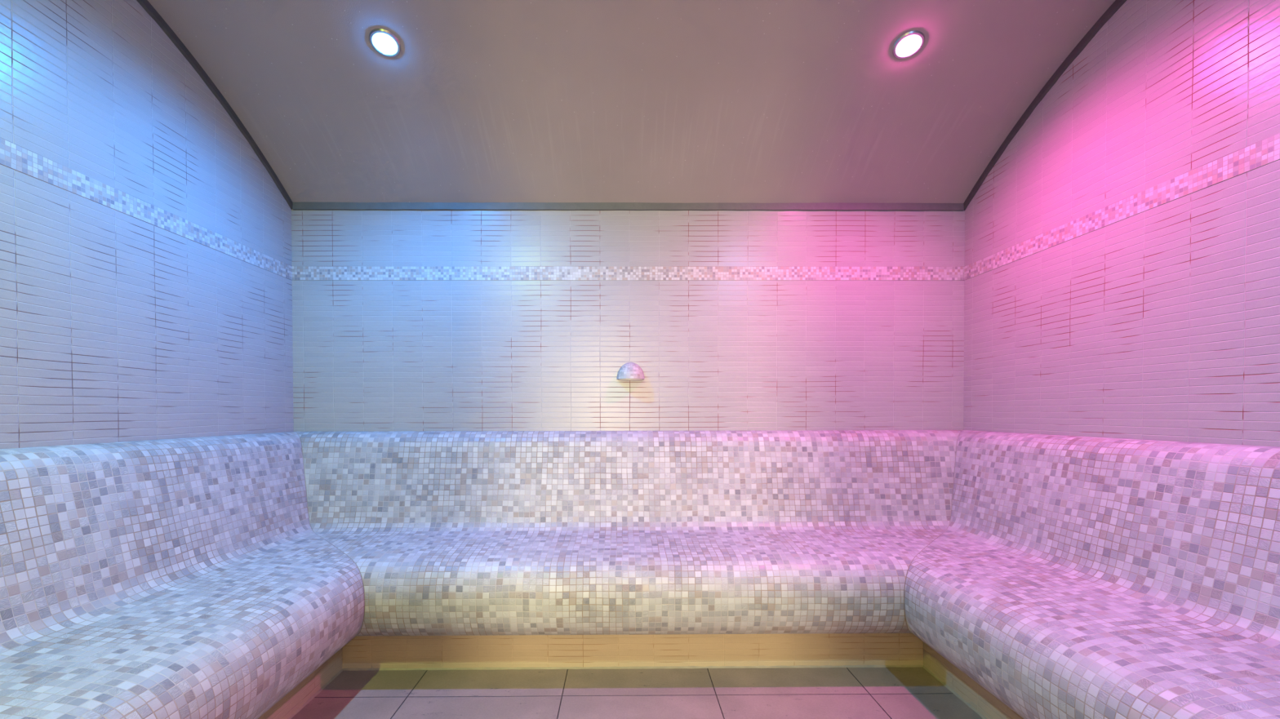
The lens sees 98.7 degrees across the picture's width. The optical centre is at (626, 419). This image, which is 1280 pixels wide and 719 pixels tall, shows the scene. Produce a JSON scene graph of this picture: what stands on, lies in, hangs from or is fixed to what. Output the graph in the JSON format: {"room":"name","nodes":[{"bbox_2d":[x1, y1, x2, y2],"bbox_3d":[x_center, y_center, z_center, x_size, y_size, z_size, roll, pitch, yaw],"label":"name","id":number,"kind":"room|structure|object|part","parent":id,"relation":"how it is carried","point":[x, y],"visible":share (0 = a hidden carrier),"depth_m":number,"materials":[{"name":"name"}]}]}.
{"room":"spa","nodes":[
{"label":"spa","id":0,"kind":"room"},
{"bbox_2d":[0,0,293,448],"bbox_3d":[-1.735,-0.297,1.289,0.122,2.750,2.976,0,1,0],"label":"wall","id":1,"kind":"structure","parent":0,"point":[146,263],"depth_m":1.84,"materials":[{"name":"tile"}]},
{"bbox_2d":[136,0,292,209],"bbox_3d":[-1.673,-1.276,1.336,0.012,0.517,2.856,0,1,0],"label":"trim","id":2,"kind":"structure","parent":1,"relation":"attached to","point":[145,4],"depth_m":2.22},
{"bbox_2d":[291,208,964,431],"bbox_3d":[0.018,-0.323,2.851,3.654,2.750,0.122,0,1,0],"label":"wall","id":3,"kind":"structure","parent":0,"point":[406,320],"depth_m":2.79,"materials":[{"name":"tile"}]},
{"bbox_2d":[292,201,964,211],"bbox_3d":[0.017,-1.080,2.776,3.390,0.041,0.010,0,1,0],"label":"trim","id":4,"kind":"structure","parent":3,"relation":"attached to","point":[315,206],"depth_m":2.77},
{"bbox_2d":[616,362,644,380],"bbox_3d":[0.020,-0.245,2.760,0.142,0.091,0.066,0,1,0],"label":"outlet cover","id":5,"kind":"object","parent":3,"relation":"attached to","point":[629,371],"visible":1,"depth_m":2.75,"materials":[{"name":"plastic"}]},
{"bbox_2d":[147,0,1115,203],"bbox_3d":[0.029,-1.289,1.290,3.454,0.648,2.976,0,1,0],"label":"ceiling","id":6,"kind":"structure","parent":0,"point":[674,101],"depth_m":2.27,"materials":[{"name":"paint"}]},
{"bbox_2d":[368,28,400,57],"bbox_3d":[-0.911,-1.423,2.073,0.110,0.045,0.110,-1,1,-44],"label":"ceiling light","id":7,"kind":"object","parent":6,"relation":"attached to","point":[383,41],"visible":1,"depth_m":2.06,"materials":[{"name":"silver metal"}]},
{"bbox_2d":[892,30,924,58],"bbox_3d":[1.072,-1.427,2.090,0.110,0.045,0.110,-1,1,-44],"label":"ceiling light","id":8,"kind":"object","parent":6,"relation":"attached to","point":[909,43],"visible":1,"depth_m":2.08,"materials":[{"name":"silver metal"}]},
{"bbox_2d":[291,666,982,718],"bbox_3d":[0.033,1.123,1.384,3.654,0.100,3.096,0,1,0],"label":"floor","id":9,"kind":"structure","parent":0,"point":[807,693],"depth_m":2.13,"materials":[{"name":"tile"}]},
{"bbox_2d":[0,431,364,718],"bbox_3d":[-1.346,0.578,1.365,0.655,0.996,2.852,0,1,0],"label":"bench","id":10,"kind":"object","parent":9,"relation":"on","point":[190,578],"visible":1,"depth_m":1.61,"materials":[{"name":"tile"}]},
{"bbox_3d":[-1.554,0.330,1.359,0.241,0.499,2.852,0,1,0],"label":"backrest","id":11,"kind":"part","parent":10,"relation":"part of","materials":[{"name":"tile"}]},
{"bbox_3d":[-1.391,0.588,1.364,0.564,0.078,2.852,0,1,0],"label":"seat","id":12,"kind":"part","parent":10,"relation":"part of","materials":[{"name":"tile"}]},
{"bbox_2d":[295,430,962,671],"bbox_3d":[0.022,0.560,2.479,3.410,0.996,0.648,0,1,0],"label":"bench","id":13,"kind":"object","parent":9,"relation":"on","point":[470,550],"visible":0.98,"depth_m":2.44,"materials":[{"name":"tile"}]},
{"bbox_3d":[0.020,0.308,2.680,3.410,0.499,0.238,0,1,0],"label":"backrest","id":14,"kind":"part","parent":13,"relation":"part of","materials":[{"name":"tile"}]},
{"bbox_3d":[0.022,0.568,2.524,3.410,0.078,0.558,0,1,0],"label":"seat","id":15,"kind":"part","parent":13,"relation":"part of","materials":[{"name":"tile"}]},
{"bbox_2d":[904,430,1279,718],"bbox_3d":[1.419,0.572,1.388,0.636,0.996,2.852,0,1,0],"label":"bench","id":16,"kind":"object","parent":9,"relation":"on","point":[1068,577],"visible":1,"depth_m":1.62,"materials":[{"name":"tile"}]},
{"bbox_3d":[1.464,0.582,1.389,0.547,0.078,2.852,0,1,0],"label":"seat","id":17,"kind":"part","parent":16,"relation":"part of","materials":[{"name":"tile"}]},
{"bbox_3d":[1.620,0.323,1.386,0.234,0.499,2.852,0,1,0],"label":"backrest","id":18,"kind":"part","parent":16,"relation":"part of","materials":[{"name":"tile"}]},
{"bbox_2d":[963,0,1279,447],"bbox_3d":[1.797,-0.304,1.319,0.122,2.750,2.976,0,1,0],"label":"wall","id":19,"kind":"structure","parent":0,"point":[1122,268],"depth_m":1.85,"materials":[{"name":"tile"}]},
{"bbox_2d":[963,0,1126,210],"bbox_3d":[1.729,-1.282,1.365,0.012,0.519,2.856,0,1,0],"label":"trim","id":20,"kind":"structure","parent":19,"relation":"attached to","point":[1117,4],"depth_m":2.24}
]}

